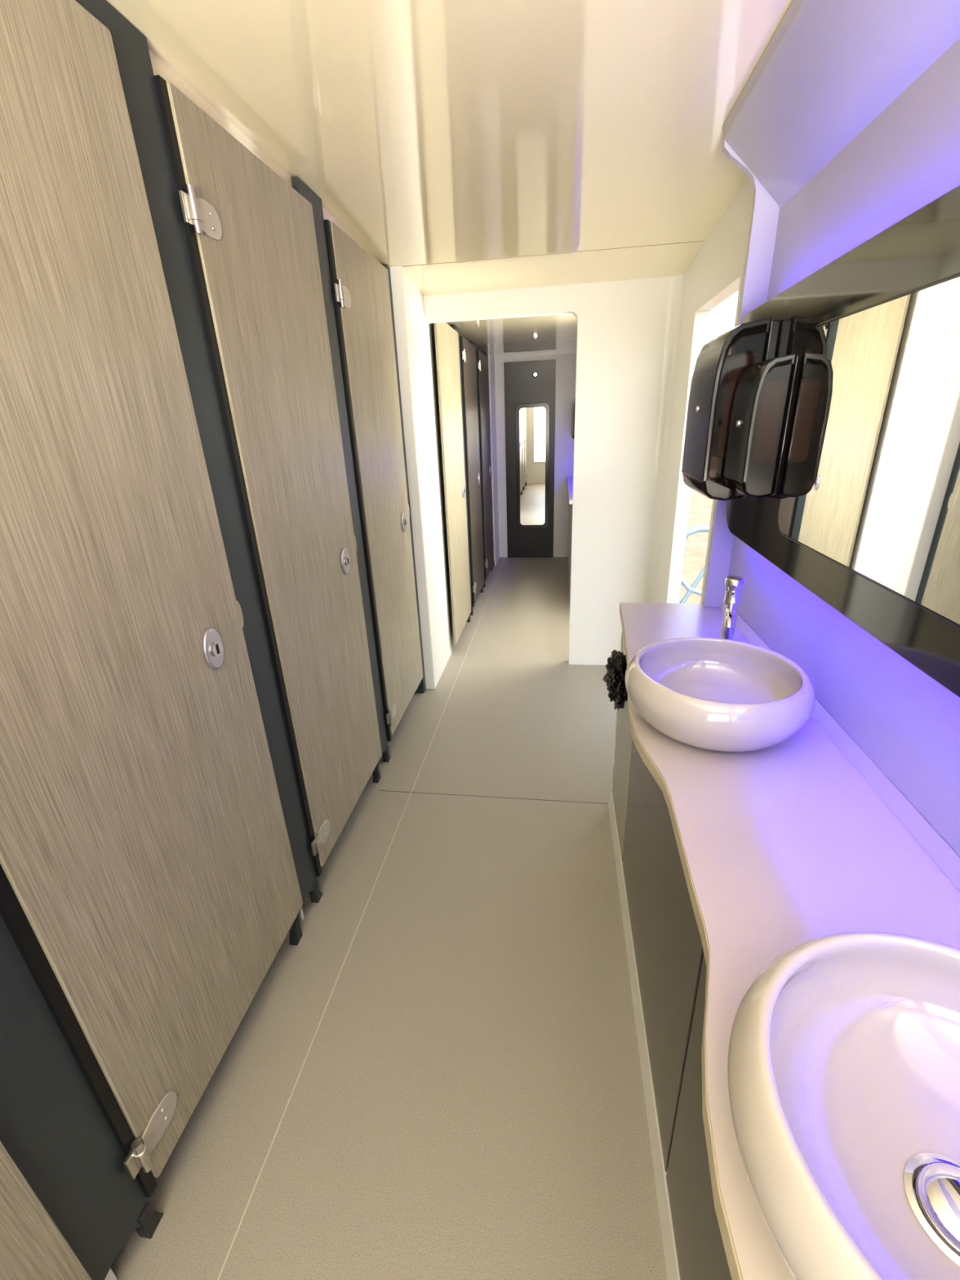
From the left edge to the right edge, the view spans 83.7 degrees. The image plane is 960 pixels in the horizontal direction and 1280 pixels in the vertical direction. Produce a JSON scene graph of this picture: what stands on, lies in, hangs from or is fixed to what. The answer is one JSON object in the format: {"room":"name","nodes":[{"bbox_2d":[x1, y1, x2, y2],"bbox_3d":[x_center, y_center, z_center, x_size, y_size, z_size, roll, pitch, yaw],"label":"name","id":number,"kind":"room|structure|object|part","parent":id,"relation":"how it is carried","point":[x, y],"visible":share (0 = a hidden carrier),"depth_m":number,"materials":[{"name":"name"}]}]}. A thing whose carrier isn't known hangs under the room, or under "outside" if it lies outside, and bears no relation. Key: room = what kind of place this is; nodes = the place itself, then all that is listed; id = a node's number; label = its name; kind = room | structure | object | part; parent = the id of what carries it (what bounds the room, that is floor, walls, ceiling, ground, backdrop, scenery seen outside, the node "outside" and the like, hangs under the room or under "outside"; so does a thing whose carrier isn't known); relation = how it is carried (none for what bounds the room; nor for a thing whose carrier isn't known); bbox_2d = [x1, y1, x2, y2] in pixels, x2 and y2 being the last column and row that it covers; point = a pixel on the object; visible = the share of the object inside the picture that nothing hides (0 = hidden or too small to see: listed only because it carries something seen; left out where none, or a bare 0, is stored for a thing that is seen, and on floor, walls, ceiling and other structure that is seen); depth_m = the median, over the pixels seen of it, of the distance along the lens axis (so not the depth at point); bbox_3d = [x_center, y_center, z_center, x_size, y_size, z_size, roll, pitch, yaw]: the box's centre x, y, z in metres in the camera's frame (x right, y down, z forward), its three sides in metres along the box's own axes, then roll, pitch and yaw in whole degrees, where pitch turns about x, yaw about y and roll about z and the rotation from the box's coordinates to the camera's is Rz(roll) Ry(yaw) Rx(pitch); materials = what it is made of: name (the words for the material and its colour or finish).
{"room":"public restroom","nodes":[
{"label":"public restroom","id":0,"kind":"room"},
{"bbox_2d":[110,556,667,1279],"bbox_3d":[-0.220,0.501,2.699,2.320,0.050,7.500,1,22,8],"label":"floor","id":1,"kind":"structure","parent":0,"point":[467,1101],"depth_m":1.36,"materials":[{"name":"tile"}]},
{"bbox_2d":[0,913,163,1279],"bbox_3d":[-0.702,0.206,0.589,0.026,2.128,0.193,1,22,8],"label":"pilaster","id":2,"kind":"object","parent":1,"relation":"on","point":[53,1126],"depth_m":0.85,"materials":[{"name":"black laminate"}]},
{"bbox_2d":[123,1148,141,1179],"bbox_3d":[-0.636,0.960,0.983,0.007,0.052,0.024,1,22,8],"label":"hinge leaf","id":3,"kind":"object","parent":2,"relation":"attached to","point":[131,1164],"depth_m":0.98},
{"bbox_2d":[104,1267,117,1279],"bbox_3d":[-1.189,0.259,0.678,0.964,2.000,0.014,1,22,8],"label":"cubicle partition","id":4,"kind":"object","parent":1,"relation":"on","point":[110,1276],"visible":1,"depth_m":0.98,"materials":[{"name":"beige laminate"}]},
{"bbox_2d":[0,863,157,1197],"bbox_3d":[-0.678,0.153,0.667,0.014,1.985,0.020,1,22,8],"label":"post","id":5,"kind":"object","parent":4,"relation":"attached to","point":[11,911],"visible":1,"depth_m":0.84,"materials":[{"name":"black"}]},
{"bbox_2d":[0,0,302,1177],"bbox_3d":[-0.625,0.018,0.967,0.018,1.965,0.645,1,22,8],"label":"leaf","id":6,"kind":"object","parent":4,"relation":"attached to","point":[145,850],"depth_m":0.91,"materials":[{"name":"brown wood"}]},
{"bbox_2d":[131,1137,152,1173],"bbox_3d":[-0.626,0.956,0.993,0.020,0.080,0.020,1,22,8],"label":"hinge knuckle","id":7,"kind":"object","parent":6,"relation":"attached to","point":[142,1156],"depth_m":0.98},
{"bbox_3d":[-0.622,0.934,1.045,0.004,0.066,0.087,1,22,8],"label":"hinge","id":8,"kind":"part","parent":6,"relation":"part of","materials":[{"name":"silver metal"}]},
{"bbox_3d":[-0.622,0.934,1.045,0.004,0.066,0.087,1,22,8],"label":"plate","id":9,"kind":"part","parent":6,"relation":"part of","materials":[{"name":"beige"}]},
{"bbox_2d":[142,640,222,1150],"bbox_3d":[-0.620,0.087,0.929,0.006,1.679,0.549,1,22,9],"label":"door hardware","id":10,"kind":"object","parent":6,"relation":"attached to","point":[149,1140],"depth_m":1.16,"materials":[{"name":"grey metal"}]},
{"bbox_3d":[-0.627,0.950,1.006,0.006,0.024,0.032,1,22,8],"label":"hinge arm","id":11,"kind":"part","parent":10,"relation":"part of","materials":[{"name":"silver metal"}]},
{"bbox_2d":[202,628,223,669],"bbox_3d":[-0.586,0.019,1.177,0.010,0.094,0.062,1,22,8],"label":"lock plate","id":12,"kind":"object","parent":10,"relation":"attached to","point":[211,635],"visible":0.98,"depth_m":1.16,"materials":[{"name":"silver metal"}]},
{"bbox_2d":[215,644,220,653],"bbox_3d":[-0.576,0.019,1.176,0.002,0.022,0.006,1,22,8],"label":"lock slot","id":13,"kind":"object","parent":12,"relation":"in","point":[217,646],"depth_m":1.18,"materials":[{"name":"black metal"}]},
{"bbox_3d":[-0.579,0.019,1.176,0.006,0.034,0.034,1,22,8],"label":"lock knob","id":14,"kind":"part","parent":10,"relation":"part of","materials":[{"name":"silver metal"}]},
{"bbox_2d":[235,600,243,627],"bbox_3d":[-0.580,-0.063,1.286,0.012,0.070,0.012,1,22,8],"label":"keep","id":15,"kind":"object","parent":6,"relation":"attached to","point":[237,602],"visible":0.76,"depth_m":1.28,"materials":[{"name":"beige metal"}]},
{"bbox_2d":[75,0,322,945],"bbox_3d":[-0.594,-0.094,1.312,0.026,2.128,0.193,1,22,8],"label":"pilaster","id":16,"kind":"object","parent":1,"relation":"on","point":[131,46],"depth_m":1.16,"materials":[{"name":"black laminate"}]},
{"bbox_2d":[310,838,317,856],"bbox_3d":[-0.528,0.660,1.706,0.007,0.052,0.024,1,22,8],"label":"hinge leaf","id":17,"kind":"object","parent":16,"relation":"attached to","point":[314,851],"depth_m":1.70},
{"bbox_2d":[299,907,304,920],"bbox_3d":[-1.081,-0.041,1.401,0.964,2.000,0.014,1,22,8],"label":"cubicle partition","id":18,"kind":"object","parent":1,"relation":"on","point":[301,914],"visible":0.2,"depth_m":1.70,"materials":[{"name":"silver metal"}]},
{"bbox_2d":[154,75,321,876],"bbox_3d":[-0.570,-0.147,1.390,0.014,1.985,0.020,1,22,8],"label":"post","id":19,"kind":"object","parent":18,"relation":"attached to","point":[161,84],"visible":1,"depth_m":1.25,"materials":[{"name":"black"}]},
{"bbox_2d":[177,190,192,226],"bbox_3d":[-0.592,-0.871,1.080,0.007,0.052,0.024,1,22,8],"label":"hinge leaf","id":20,"kind":"object","parent":19,"relation":"attached to","point":[183,196],"depth_m":1.07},
{"bbox_2d":[185,183,203,235],"bbox_3d":[-0.582,-0.875,1.090,0.020,0.080,0.020,1,22,8],"label":"hinge knuckle","id":21,"kind":"object","parent":20,"relation":"attached to","point":[193,202],"depth_m":1.08},
{"bbox_2d":[166,82,382,866],"bbox_3d":[-0.517,-0.282,1.690,0.018,1.965,0.645,1,22,8],"label":"leaf","id":22,"kind":"object","parent":19,"relation":"attached to","point":[263,278],"depth_m":1.52,"materials":[{"name":"brown wood"}]},
{"bbox_3d":[-0.578,-0.896,1.142,0.004,0.066,0.087,1,22,8],"label":"hinge","id":23,"kind":"part","parent":22,"relation":"part of","materials":[{"name":"silver metal"}]},
{"bbox_3d":[-0.578,-0.896,1.142,0.004,0.066,0.087,1,22,8],"label":"plate","id":24,"kind":"part","parent":22,"relation":"part of","materials":[{"name":"beige"}]},
{"bbox_2d":[199,207,349,842],"bbox_3d":[-0.512,-0.213,1.652,0.006,1.679,0.549,1,22,9],"label":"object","id":25,"kind":"structure","parent":22,"relation":"attached to","point":[200,208],"depth_m":1.74,"materials":[{"name":"grey metal"}]},
{"bbox_3d":[-0.583,-0.880,1.103,0.006,0.024,0.032,1,22,8],"label":"hinge arm","id":26,"kind":"part","parent":25,"relation":"part of","materials":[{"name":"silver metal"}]},
{"bbox_2d":[340,547,350,573],"bbox_3d":[-0.478,-0.281,1.900,0.010,0.094,0.062,1,22,8],"label":"lock plate","id":27,"kind":"object","parent":25,"relation":"attached to","point":[344,553],"visible":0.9,"depth_m":1.88,"materials":[{"name":"silver metal"}]},
{"bbox_3d":[-0.471,-0.280,1.899,0.006,0.034,0.034,1,22,8],"label":"lock knob","id":28,"kind":"part","parent":25,"relation":"part of","materials":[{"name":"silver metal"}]},
{"bbox_2d":[313,833,322,856],"bbox_3d":[-0.518,0.656,1.715,0.020,0.080,0.020,1,22,8],"label":"hinge knuckle","id":29,"kind":"object","parent":22,"relation":"attached to","point":[317,841],"depth_m":1.71},
{"bbox_3d":[-0.514,0.634,1.768,0.004,0.066,0.087,1,22,8],"label":"hinge","id":30,"kind":"part","parent":22,"relation":"part of","materials":[{"name":"silver metal"}]},
{"bbox_3d":[-0.514,0.634,1.768,0.004,0.066,0.087,1,22,8],"label":"plate","id":31,"kind":"part","parent":22,"relation":"part of","materials":[{"name":"beige"}]},
{"bbox_2d":[354,534,356,552],"bbox_3d":[-0.471,-0.363,2.008,0.012,0.070,0.012,1,22,8],"label":"keep","id":32,"kind":"object","parent":22,"relation":"attached to","point":[354,535],"visible":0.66,"depth_m":2.00,"materials":[{"name":"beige metal"}]},
{"bbox_2d":[291,176,391,782],"bbox_3d":[-0.486,-0.394,2.035,0.026,2.128,0.193,1,22,8],"label":"pilaster","id":33,"kind":"object","parent":1,"relation":"on","point":[298,184],"depth_m":1.94,"materials":[{"name":"black laminate"}]},
{"bbox_2d":[386,711,389,724],"bbox_3d":[-0.419,0.357,2.438,0.007,0.052,0.024,1,22,8],"label":"hinge leaf","id":34,"kind":"object","parent":33,"relation":"attached to","point":[387,714],"depth_m":2.43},
{"bbox_2d":[217,558,608,1279],"bbox_3d":[0.111,0.483,2.643,0.970,0.001,7.500,1,22,8],"label":"trim","id":35,"kind":"structure","parent":1,"relation":"on","point":[237,1231],"depth_m":1.52,"materials":[{"name":"beige"}]},
{"bbox_2d":[389,266,451,688],"bbox_3d":[-0.392,-0.810,3.004,0.250,2.160,0.535,1,22,8],"label":"wall pier","id":36,"kind":"object","parent":1,"relation":"on","point":[413,334],"visible":0.29,"depth_m":2.83,"materials":[{"name":"white paint"}]},
{"bbox_2d":[382,264,426,693],"bbox_3d":[-0.379,-0.668,2.741,0.035,2.094,0.051,1,22,8],"label":"trim","id":37,"kind":"structure","parent":36,"relation":"attached to","point":[421,687],"depth_m":2.68,"materials":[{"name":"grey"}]},
{"bbox_2d":[330,222,422,734],"bbox_3d":[-0.409,-0.581,2.410,0.018,1.965,0.620,1,22,8],"label":"leaf","id":38,"kind":"object","parent":37,"relation":"attached to","point":[367,325],"depth_m":2.30,"materials":[{"name":"brown wood"}]},
{"bbox_3d":[-0.469,-1.200,1.875,0.004,0.066,0.087,1,22,8],"label":"hinge","id":39,"kind":"part","parent":38,"relation":"part of","materials":[{"name":"silver metal"}]},
{"bbox_3d":[-0.469,-1.200,1.875,0.004,0.066,0.087,1,22,8],"label":"plate","id":40,"kind":"part","parent":38,"relation":"part of","materials":[{"name":"beige"}]},
{"bbox_2d":[387,708,393,725],"bbox_3d":[-0.409,0.353,2.447,0.020,0.080,0.020,1,22,8],"label":"hinge knuckle","id":41,"kind":"object","parent":38,"relation":"attached to","point":[390,715],"depth_m":2.44},
{"bbox_3d":[-0.405,0.331,2.500,0.004,0.066,0.087,1,22,8],"label":"hinge","id":42,"kind":"part","parent":38,"relation":"part of","materials":[{"name":"silver metal"}]},
{"bbox_3d":[-0.405,0.331,2.500,0.004,0.066,0.087,1,22,8],"label":"plate","id":43,"kind":"part","parent":38,"relation":"part of","materials":[{"name":"beige"}]},
{"bbox_3d":[-0.404,-0.512,2.373,0.014,1.679,0.524,1,22,8],"label":"door","id":44,"kind":"structure","parent":38,"relation":"attached to","visible":0},
{"bbox_2d":[400,512,406,531],"bbox_3d":[-0.372,-0.575,2.610,0.010,0.094,0.062,1,22,8],"label":"lock plate","id":45,"kind":"object","parent":44,"relation":"attached to","point":[402,515],"visible":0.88,"depth_m":2.59,"materials":[{"name":"silver metal"}]},
{"bbox_2d":[452,324,473,622],"bbox_3d":[-0.119,-1.113,3.892,0.026,2.028,0.198,1,22,8],"label":"pilaster","id":46,"kind":"object","parent":1,"relation":"on","point":[455,327],"visible":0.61,"depth_m":3.88,"materials":[{"name":"black metal"}]},
{"bbox_2d":[434,322,471,644],"bbox_3d":[-0.158,-0.975,3.510,0.014,1.905,0.680,1,22,8],"label":"leaf","id":47,"kind":"object","parent":46,"relation":"attached to","point":[446,339],"visible":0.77,"depth_m":3.41,"materials":[{"name":"brown wood"}]},
{"bbox_2d":[462,483,464,497],"bbox_3d":[-0.116,-1.036,3.713,0.010,0.094,0.062,1,22,8],"label":"lock plate","id":48,"kind":"object","parent":47,"relation":"attached to","point":[463,485],"visible":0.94,"depth_m":3.69,"materials":[{"name":"silver metal"}]},
{"bbox_2d":[459,336,474,607],"bbox_3d":[-0.093,-1.160,3.981,0.014,1.925,0.020,1,22,8],"label":"hinge gasket","id":49,"kind":"object","parent":46,"relation":"attached to","point":[460,337],"visible":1,"depth_m":3.92,"materials":[{"name":"black rubber"}]},
{"bbox_2d":[471,341,485,592],"bbox_3d":[-0.012,-1.409,4.606,0.026,2.028,0.198,1,22,8],"label":"pilaster","id":50,"kind":"object","parent":1,"relation":"on","point":[473,343],"visible":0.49,"depth_m":4.63,"materials":[{"name":"black metal"}]},
{"bbox_2d":[462,336,484,604],"bbox_3d":[-0.045,-1.286,4.260,0.014,1.905,0.600,1,22,8],"label":"leaf","id":51,"kind":"object","parent":50,"relation":"attached to","point":[469,366],"visible":1,"depth_m":4.18,"materials":[{"name":"laminate"}]},
{"bbox_3d":[-0.040,-1.273,4.199,0.014,1.679,0.504,1,22,8],"label":"door","id":52,"kind":"structure","parent":51,"relation":"attached to","visible":0},
{"bbox_2d":[477,472,479,484],"bbox_3d":[-0.010,-1.332,4.427,0.010,0.094,0.062,1,22,8],"label":"lock plate","id":53,"kind":"object","parent":52,"relation":"attached to","point":[478,475],"visible":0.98,"depth_m":4.40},
{"bbox_2d":[476,349,486,580],"bbox_3d":[0.013,-1.456,4.694,0.014,1.925,0.020,1,22,8],"label":"hinge gasket","id":54,"kind":"object","parent":50,"relation":"attached to","point":[477,349],"visible":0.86,"depth_m":4.64,"materials":[{"name":"black"}]},
{"bbox_2d":[484,351,494,570],"bbox_3d":[0.093,-1.702,5.313,0.026,2.028,0.183,1,22,8],"label":"pilaster","id":55,"kind":"object","parent":1,"relation":"on","point":[485,353],"visible":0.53,"depth_m":5.46,"materials":[{"name":"black metal"}]},
{"bbox_2d":[478,350,493,577],"bbox_3d":[0.061,-1.583,4.974,0.014,1.905,0.600,1,22,8],"label":"leaf","id":56,"kind":"object","parent":55,"relation":"attached to","point":[483,374],"visible":0.98,"depth_m":4.90,"materials":[{"name":"laminate"}]},
{"bbox_2d":[566,476,573,594],"bbox_3d":[0.923,-0.989,5.014,0.219,0.870,1.780,1,22,8],"label":"countertop","id":57,"kind":"structure","parent":1,"relation":"on","point":[569,479],"depth_m":4.89,"materials":[{"name":"grey"}]},
{"bbox_2d":[608,792,679,1279],"bbox_3d":[0.349,1.118,0.985,0.014,0.060,2.550,1,22,8],"label":"baseboard","id":58,"kind":"structure","parent":1,"relation":"on","point":[667,1230],"depth_m":1.22,"materials":[{"name":"white"}]},
{"bbox_2d":[610,631,731,1279],"bbox_3d":[0.505,0.776,0.827,0.335,0.800,2.562,1,22,8],"label":"vanity cabinet","id":59,"kind":"object","parent":1,"relation":"on","point":[669,957],"visible":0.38,"depth_m":1.03,"materials":[{"name":"grey"}]},
{"bbox_2d":[603,649,627,709],"bbox_3d":[0.441,0.121,1.739,0.072,0.192,0.238,1,22,8],"label":"bag","id":60,"kind":"object","parent":59,"relation":"attached to","point":[616,666],"visible":0.82,"depth_m":1.69,"materials":[{"name":"black plastic"}]},
{"bbox_3d":[0.679,0.293,1.994,0.335,0.800,0.012,1,22,8],"label":"panel","id":61,"kind":"part","parent":59,"relation":"part of","materials":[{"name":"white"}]},
{"bbox_3d":[0.495,0.336,1.827,0.015,0.736,0.375,1,22,8],"label":"panel","id":62,"kind":"part","parent":59,"relation":"part of","materials":[{"name":"beige"}]},
{"bbox_3d":[0.413,0.562,1.282,0.015,0.736,0.794,1,22,8],"label":"panel","id":63,"kind":"part","parent":59,"relation":"part of","materials":[{"name":"grey"}]},
{"bbox_3d":[0.304,0.865,0.550,0.015,0.736,0.793,1,22,8],"label":"panel","id":64,"kind":"part","parent":59,"relation":"part of","materials":[{"name":"grey"}]},
{"bbox_2d":[619,602,959,1279],"bbox_3d":[0.452,0.380,0.702,0.417,0.031,2.620,1,22,8],"label":"countertop","id":65,"kind":"structure","parent":59,"relation":"on","point":[782,846],"depth_m":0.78,"materials":[{"name":"beige"}]},
{"bbox_2d":[625,636,815,751],"bbox_3d":[0.493,0.115,1.132,0.372,0.131,0.372,1,22,8],"label":"vessel sink","id":66,"kind":"object","parent":65,"relation":"in","point":[722,695],"visible":1,"depth_m":1.10,"materials":[{"name":"grey ceramic"}]},
{"bbox_2d":[719,575,745,639],"bbox_3d":[0.625,-0.030,1.334,0.052,0.237,0.127,4,23,14],"label":"tap","id":67,"kind":"object","parent":65,"relation":"on","point":[731,601],"visible":0.72,"depth_m":1.32,"materials":[{"name":"silver metal"}]},
{"bbox_3d":[0.613,-0.057,1.312,0.024,0.037,0.104,8,24,23],"label":"spout","id":68,"kind":"part","parent":67,"relation":"part of","materials":[{"name":"silver metal"}]},
{"bbox_2d":[727,931,959,1279],"bbox_3d":[0.385,0.414,0.409,0.363,0.131,0.363,10,25,27],"label":"vessel sink","id":69,"kind":"object","parent":65,"relation":"in","point":[843,1057],"visible":1,"depth_m":0.48,"materials":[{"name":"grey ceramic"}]},
{"bbox_2d":[106,0,792,295],"bbox_3d":[-0.499,-0.941,0.575,2.320,0.135,4.630,1,22,8],"label":"ceiling","id":70,"kind":"structure","parent":0,"point":[432,131],"depth_m":1.28,"materials":[{"name":"beige"}]},
{"bbox_2d":[148,48,366,250],"bbox_3d":[-0.725,-0.844,0.433,0.014,0.070,4.235,1,22,8],"label":"trim","id":71,"kind":"structure","parent":70,"relation":"attached to","point":[160,68],"depth_m":1.23,"materials":[{"name":"beige paint"}]},
{"bbox_2d":[462,348,466,362],"bbox_3d":[-0.107,-1.943,3.658,0.020,0.080,0.020,1,22,8],"label":"hinge knuckle","id":72,"kind":"object","parent":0,"point":[464,349],"depth_m":3.65},
{"bbox_2d":[473,583,475,593],"bbox_3d":[-0.043,-0.412,4.283,0.020,0.080,0.020,1,22,8],"label":"hinge knuckle","id":73,"kind":"object","parent":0,"point":[474,587],"depth_m":4.28},
{"bbox_2d":[487,353,499,566],"bbox_3d":[0.127,-1.810,5.569,0.060,2.030,0.400,1,22,8],"label":"wall","id":74,"kind":"structure","parent":0,"point":[491,359],"depth_m":5.47,"materials":[{"name":"white paint"}]},
{"bbox_2d":[431,314,577,361],"bbox_3d":[0.019,-2.365,4.043,2.320,0.160,2.800,1,22,8],"label":"ceiling","id":75,"kind":"structure","parent":0,"point":[548,335],"depth_m":3.97,"materials":[{"name":"beige paint"}]},
{"bbox_2d":[433,353,576,557],"bbox_3d":[0.254,-1.953,5.736,2.320,2.160,0.050,1,22,8],"label":"wall","id":76,"kind":"structure","parent":0,"point":[566,364],"depth_m":5.63,"materials":[{"name":"white paint"}]},
{"bbox_2d":[503,359,555,557],"bbox_3d":[0.531,-1.851,5.690,0.515,1.985,0.034,1,22,8],"label":"door","id":77,"kind":"structure","parent":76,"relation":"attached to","point":[529,385],"depth_m":5.65,"materials":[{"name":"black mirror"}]},
{"bbox_3d":[0.559,-1.824,5.693,0.350,1.270,0.015,1,22,8],"label":"frame","id":78,"kind":"part","parent":77,"relation":"part of","materials":[{"name":"black plastic"}]},
{"bbox_3d":[0.557,-1.821,5.684,0.270,1.190,0.003,1,22,8],"label":"glass","id":79,"kind":"part","parent":77,"relation":"part of","materials":[{"name":"clear glass"}]},
{"bbox_2d":[423,276,670,665],"bbox_3d":[0.383,-0.860,3.045,1.270,2.160,0.070,1,22,8],"label":"wall partition","id":80,"kind":"structure","parent":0,"point":[621,325],"depth_m":2.84,"materials":[{"name":"white paint"}]},
{"bbox_2d":[643,271,685,603],"bbox_3d":[0.974,-0.802,2.910,0.060,2.110,0.060,1,22,8],"label":"trim","id":81,"kind":"structure","parent":80,"relation":"attached to","point":[677,283],"depth_m":2.80,"materials":[{"name":"white"}]},
{"bbox_2d":[656,177,753,603],"bbox_3d":[0.911,-0.502,2.115,0.050,2.160,7.500,1,22,8],"label":"wall","id":82,"kind":"structure","parent":0,"point":[723,251],"depth_m":2.31,"materials":[{"name":"white paint"}]},
{"bbox_2d":[401,240,704,266],"bbox_3d":[0.285,-1.639,2.272,1.270,0.006,0.005,1,22,8],"label":"trim","id":83,"kind":"structure","parent":82,"relation":"attached to","point":[698,241],"depth_m":2.27,"materials":[{"name":"beige"}]},
{"bbox_2d":[665,263,745,603],"bbox_3d":[0.943,-0.442,2.342,0.061,1.875,0.680,1,22,8],"label":"trim","id":84,"kind":"structure","parent":82,"relation":"attached to","point":[734,282],"depth_m":2.39,"materials":[{"name":"white paint"}]},
{"bbox_2d":[719,601,959,891],"bbox_3d":[0.648,0.363,0.644,0.013,0.028,2.580,1,22,8],"label":"backsplash","id":85,"kind":"structure","parent":82,"relation":"attached to","point":[934,845],"depth_m":0.90,"materials":[{"name":"grey"}]},
{"bbox_2d":[726,185,959,697],"bbox_3d":[0.607,-0.197,0.532,0.083,0.589,2.288,1,22,8],"label":"backlit mirror","id":86,"kind":"object","parent":82,"relation":"attached to","point":[864,517],"visible":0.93,"depth_m":0.81,"materials":[{"name":"clear glass"}]},
{"bbox_2d":[681,317,781,500],"bbox_3d":[0.636,-0.588,1.402,0.136,0.404,0.255,1,22,8],"label":"paper towel dispenser","id":87,"kind":"object","parent":86,"relation":"attached to","point":[721,363],"visible":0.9,"depth_m":1.31,"materials":[{"name":"black plastic"}]},
{"bbox_3d":[0.691,-0.587,1.394,0.023,0.392,0.251,1,22,8],"label":"plate","id":88,"kind":"part","parent":87,"relation":"part of","materials":[{"name":"black plastic"}]},
{"bbox_2d":[723,352,803,498],"bbox_3d":[0.630,-0.479,1.215,0.090,0.289,0.150,1,22,8],"label":"soap dispenser","id":89,"kind":"object","parent":86,"relation":"attached to","point":[766,395],"visible":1,"depth_m":1.16,"materials":[{"name":"black plastic"}]},
{"bbox_3d":[0.667,-0.479,1.210,0.015,0.279,0.146,1,22,8],"label":"plate","id":90,"kind":"part","parent":89,"relation":"part of","materials":[{"name":"black plastic"}]},
{"bbox_2d":[777,276,959,624],"bbox_3d":[0.564,-0.176,0.517,0.003,0.390,1.323,1,22,8],"label":"mirror glass","id":91,"kind":"object","parent":86,"relation":"attached to","point":[871,489],"depth_m":0.80,"materials":[{"name":"white"}]},
{"bbox_2d":[702,122,779,606],"bbox_3d":[0.732,-0.719,1.604,0.168,1.298,0.022,1,22,8],"label":"wall","id":92,"kind":"structure","parent":0,"point":[765,209],"depth_m":1.48,"materials":[{"name":"grey paint"}]},
{"bbox_2d":[724,0,959,208],"bbox_3d":[0.481,-0.590,-0.136,0.169,0.202,3.330,1,22,8],"label":"bulkhead","id":93,"kind":"structure","parent":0,"point":[828,68],"depth_m":1.00,"materials":[{"name":"grey paint"}]},
{"bbox_2d":[726,37,959,857],"bbox_3d":[0.586,0.002,0.094,0.006,1.120,3.330,1,22,8],"label":"wall","id":94,"kind":"structure","parent":0,"point":[907,723],"depth_m":0.97,"materials":[{"name":"white paint"}]},
{"bbox_3d":[1.124,-1.469,4.633,0.270,2.030,2.100,1,22,8],"label":"wall","id":95,"kind":"structure","parent":0,"visible":0},
{"bbox_3d":[0.969,-1.931,4.628,0.049,0.500,1.600,1,22,8],"label":"backlit mirror","id":96,"kind":"object","parent":95,"relation":"attached to","visible":0},
{"bbox_2d":[570,398,575,439],"bbox_3d":[0.850,-1.882,4.530,0.154,0.353,0.250,1,22,8],"label":"paper towel dispenser","id":97,"kind":"object","parent":96,"relation":"attached to","point":[572,433],"visible":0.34,"depth_m":4.44,"materials":[{"name":"black plastic"}]},
{"label":"outside","id":98,"kind":"structure","parent":0,"visible":0},
{"bbox_2d":[679,488,712,603],"bbox_3d":[25.430,-6.204,18.217,75.000,0.050,75.000,1,22,8],"label":"ground","id":99,"kind":"structure","parent":98,"point":[700,506],"depth_m":9.18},
{"bbox_2d":[679,524,709,603],"bbox_3d":[1.597,0.114,3.065,1.020,1.550,0.040,1,22,8],"label":"handrail","id":100,"kind":"object","parent":99,"relation":"on","point":[699,528],"visible":0.14,"depth_m":2.93,"materials":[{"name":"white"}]},
{"bbox_3d":[1.591,-0.020,3.011,1.001,0.721,0.030,1,22,8],"label":"rail","id":101,"kind":"part","parent":100,"relation":"part of","materials":[{"name":"blue"}]},
{"bbox_3d":[-0.973,-0.341,2.124,0.964,2.000,0.014,1,22,8],"label":"cubicle partition","id":102,"kind":"object","parent":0,"visible":0},
{"bbox_2d":[324,219,391,741],"bbox_3d":[-0.461,-0.450,2.122,0.014,1.985,0.020,1,22,8],"label":"hinge gasket","id":103,"kind":"object","parent":102,"relation":"attached to","point":[326,222],"visible":1,"depth_m":2.02,"materials":[{"name":"black rubber"}]},
{"bbox_2d":[333,283,340,302],"bbox_3d":[-0.482,-1.174,1.812,0.007,0.052,0.024,1,22,8],"label":"hinge leaf","id":104,"kind":"object","parent":103,"relation":"attached to","point":[337,297],"depth_m":1.80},
{"bbox_2d":[337,279,345,307],"bbox_3d":[-0.472,-1.178,1.822,0.020,0.080,0.020,1,22,8],"label":"hinge knuckle","id":105,"kind":"object","parent":104,"relation":"attached to","point":[341,295],"depth_m":1.82},
{"bbox_3d":[-1.297,0.559,-0.045,0.964,2.000,0.014,1,22,8],"label":"cubicle partition","id":106,"kind":"object","parent":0,"visible":0},
{"bbox_2d":[0,1140,92,1279],"bbox_3d":[-0.735,0.317,0.244,0.014,1.965,0.645,1,22,8],"label":"leaf","id":107,"kind":"object","parent":106,"relation":"attached to","point":[33,1246],"visible":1,"depth_m":0.78,"materials":[{"name":"brown wood"}]}
]}

